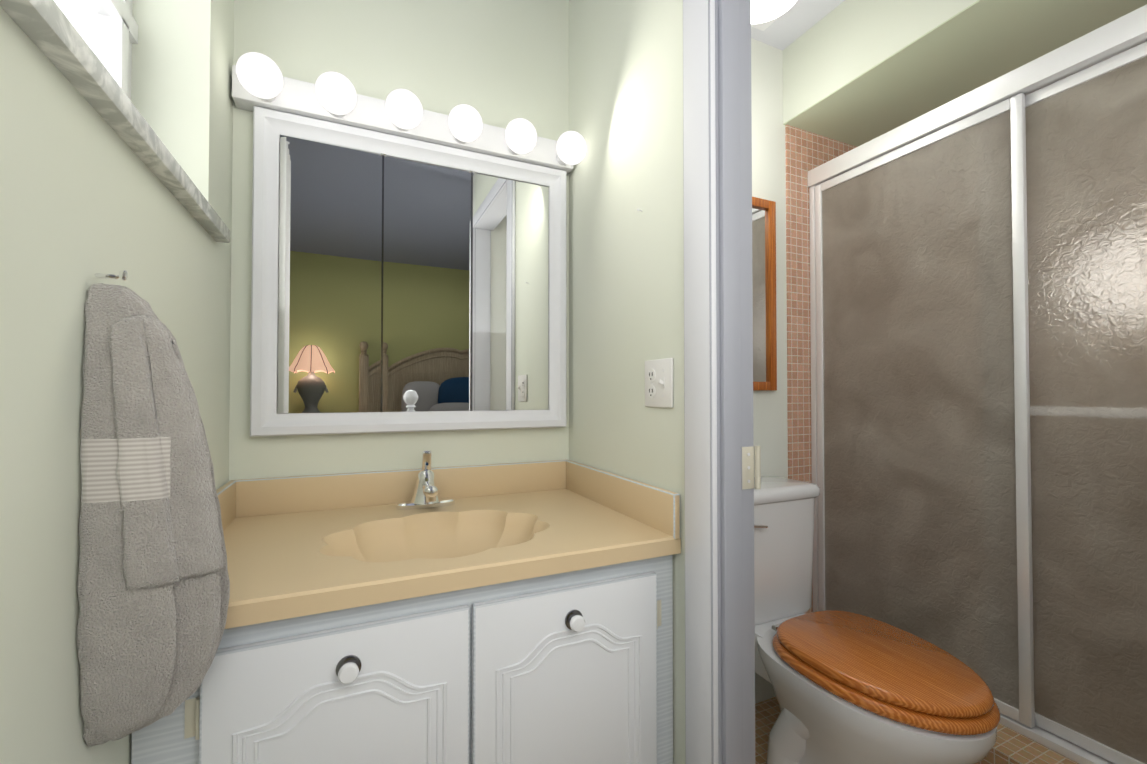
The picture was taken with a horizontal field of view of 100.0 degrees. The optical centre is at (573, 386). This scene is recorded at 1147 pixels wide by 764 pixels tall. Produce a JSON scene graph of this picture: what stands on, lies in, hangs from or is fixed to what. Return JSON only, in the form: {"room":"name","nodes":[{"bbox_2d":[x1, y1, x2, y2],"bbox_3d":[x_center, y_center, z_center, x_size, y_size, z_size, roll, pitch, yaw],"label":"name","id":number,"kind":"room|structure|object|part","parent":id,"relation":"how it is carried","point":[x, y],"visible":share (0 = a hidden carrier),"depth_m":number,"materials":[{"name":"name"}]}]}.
{"room":"bathroom","nodes":[
{"label":"bathroom","id":0,"kind":"room"},
{"bbox_2d":[0,0,233,763],"bbox_3d":[-0.733,-0.176,0.652,0.200,2.600,1.250,0,-1,-24],"label":"wall","id":1,"kind":"structure","parent":0,"point":[86,194],"depth_m":0.56,"materials":[{"name":"green paint"}]},
{"bbox_2d":[54,0,137,100],"bbox_3d":[-0.776,-0.777,0.631,0.052,0.800,0.830,0,-1,-24],"label":"window","id":2,"kind":"structure","parent":1,"relation":"in","point":[116,30],"depth_m":0.94,"materials":[{"name":"white glass"}]},
{"bbox_3d":[-0.799,-0.777,0.621,0.001,0.800,0.830,0,-1,-24],"label":"daylight window glass","id":3,"kind":"part","parent":2,"relation":"part of","materials":[{"name":"white glass"}]},
{"bbox_2d":[0,0,229,242],"bbox_3d":[-0.698,-0.362,0.660,0.188,0.032,0.970,0,-1,-24],"label":"window sill","id":4,"kind":"structure","parent":1,"relation":"attached to","point":[49,30],"depth_m":0.58,"materials":[{"name":"stone"}]},
{"bbox_2d":[77,270,229,745],"bbox_3d":[-0.542,0.150,0.635,0.139,0.596,0.117,0,-1,-24],"label":"hanging towel","id":5,"kind":"object","parent":1,"relation":"hanging from","point":[153,588],"visible":1,"depth_m":0.59,"materials":[{"name":"grey fabric"}]},
{"bbox_2d":[229,0,568,480],"bbox_3d":[-0.531,-0.163,1.495,1.264,2.600,0.120,0,-1,-24],"label":"wall","id":6,"kind":"structure","parent":0,"point":[500,63],"depth_m":1.44,"materials":[{"name":"green paint"}]},
{"bbox_2d":[250,106,565,436],"bbox_3d":[-0.437,-0.299,1.449,0.892,0.863,0.043,0,-1,-24],"label":"mirror","id":7,"kind":"object","parent":6,"relation":"attached to","point":[400,284],"visible":0.98,"depth_m":1.41,"materials":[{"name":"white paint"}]},
{"bbox_2d":[232,52,586,174],"bbox_3d":[-0.417,-0.764,1.392,0.963,0.106,0.177,0,-1,-24],"label":"vanity light","id":8,"kind":"object","parent":6,"relation":"attached to","point":[259,80],"visible":1,"depth_m":1.35,"materials":[{"name":"white glass"}]},
{"bbox_2d":[569,0,685,763],"bbox_3d":[0.177,-0.165,1.350,0.094,2.600,0.730,0,-1,-24],"label":"wall","id":9,"kind":"structure","parent":0,"point":[626,289],"depth_m":1.30,"materials":[{"name":"green paint"}]},
{"bbox_2d":[645,358,672,407],"bbox_3d":[0.199,-0.008,1.160,0.020,0.116,0.116,0,-1,-24],"label":"outlet","id":10,"kind":"object","parent":9,"relation":"attached to","point":[658,382],"visible":1,"depth_m":1.15,"materials":[{"name":"white plastic"}]},
{"bbox_2d":[683,0,760,763],"bbox_3d":[0.482,0.019,0.673,0.130,2.210,0.926,0,-1,-24],"label":"door frame","id":11,"kind":"structure","parent":9,"relation":"attached to","point":[719,492],"depth_m":0.99,"materials":[{"name":"grey paint"}]},
{"bbox_2d":[751,38,787,703],"bbox_3d":[0.967,-0.153,2.065,1.936,2.600,0.320,0,-1,-24],"label":"wall","id":12,"kind":"structure","parent":0,"point":[770,430],"depth_m":1.79,"materials":[{"name":"paint"}]},
{"bbox_2d":[752,197,776,390],"bbox_3d":[0.563,-0.334,1.695,0.390,0.696,0.022,0,-1,-24],"label":"wood-framed mirror","id":13,"kind":"object","parent":12,"relation":"attached to","point":[764,293],"visible":0.38,"depth_m":1.75,"materials":[{"name":"brown wood"}]},
{"bbox_2d":[785,125,855,613],"bbox_3d":[1.293,-0.033,2.032,1.068,1.913,0.006,0,-1,-24],"label":"wall tile","id":14,"kind":"structure","parent":12,"relation":"attached to","point":[806,151],"depth_m":1.84,"materials":[{"name":"tile"}]},
{"bbox_2d":[751,0,844,50],"bbox_3d":[1.302,-1.375,1.347,1.936,0.180,1.300,0,-1,-24],"label":"ceiling","id":15,"kind":"structure","parent":0,"point":[794,22],"depth_m":1.69,"materials":[{"name":"white paint"}]},
{"bbox_2d":[751,0,797,30],"bbox_3d":[0.594,-1.229,1.496,0.300,0.106,0.300,0,-1,-24],"label":"ceiling light","id":16,"kind":"object","parent":15,"relation":"attached to","point":[765,14],"visible":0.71,"depth_m":1.51,"materials":[{"name":"white glass"}]},
{"bbox_2d":[783,0,977,122],"bbox_3d":[1.555,-1.143,1.458,1.080,0.280,1.300,0,-1,-24],"label":"wall","id":17,"kind":"structure","parent":15,"relation":"attached to","point":[842,44],"depth_m":1.58,"materials":[{"name":"green paint"}]},
{"bbox_2d":[783,0,1146,146],"bbox_3d":[1.555,-1.001,1.456,1.079,0.004,1.300,0,-1,-24],"label":"soffit","id":18,"kind":"structure","parent":17,"relation":"attached to","point":[976,44],"depth_m":1.47,"materials":[{"name":"green paint"}]},
{"bbox_3d":[0.493,1.159,-0.258,4.700,0.100,4.120,0,-1,-24],"label":"floor","id":19,"kind":"structure","parent":0,"visible":0},
{"bbox_2d":[131,460,680,763],"bbox_3d":[-0.324,0.687,1.153,0.964,0.890,0.646,0,-1,-24],"label":"bathroom vanity","id":20,"kind":"object","parent":19,"relation":"on","point":[513,613],"visible":0.92,"depth_m":0.94,"materials":[{"name":"white wood"}]},
{"bbox_2d":[396,450,454,509],"bbox_3d":[-0.404,0.260,1.337,0.160,0.159,0.157,0,-1,-24],"label":"faucet","id":21,"kind":"object","parent":20,"relation":"on","point":[426,494],"visible":1,"depth_m":1.34,"materials":[{"name":"silver metal"}]},
{"bbox_2d":[755,697,779,763],"bbox_3d":[0.742,1.128,1.052,0.706,0.004,1.300,0,-1,-24],"label":"floor","id":22,"kind":"structure","parent":19,"relation":"on","point":[767,712],"depth_m":1.62,"materials":[{"name":"tile"}]},
{"bbox_2d":[754,476,999,763],"bbox_3d":[0.715,0.731,1.342,0.384,0.832,0.754,0,-1,-24],"label":"toilet","id":23,"kind":"object","parent":22,"relation":"on","point":[851,688],"visible":0.96,"depth_m":1.21,"materials":[{"name":"white ceramic"}]},
{"bbox_2d":[976,748,1019,763],"bbox_3d":[1.145,1.021,1.237,0.180,0.216,1.296,0,-1,-24],"label":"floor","id":24,"kind":"structure","parent":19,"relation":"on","point":[994,756],"depth_m":1.21,"materials":[{"name":"tile"}]},
{"bbox_2d":[993,723,1078,763],"bbox_3d":[1.145,0.912,1.239,0.180,0.003,1.296,0,-1,-24],"label":"shower curb","id":25,"kind":"object","parent":24,"relation":"on","point":[1016,746],"depth_m":1.20,"materials":[{"name":"tile"}]},
{"bbox_2d":[808,4,1146,763],"bbox_3d":[1.204,0.034,1.279,0.072,1.754,1.284,0,-1,-24],"label":"shower door","id":26,"kind":"structure","parent":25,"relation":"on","point":[978,296],"depth_m":1.30,"materials":[{"name":"grey glass"}]}
]}

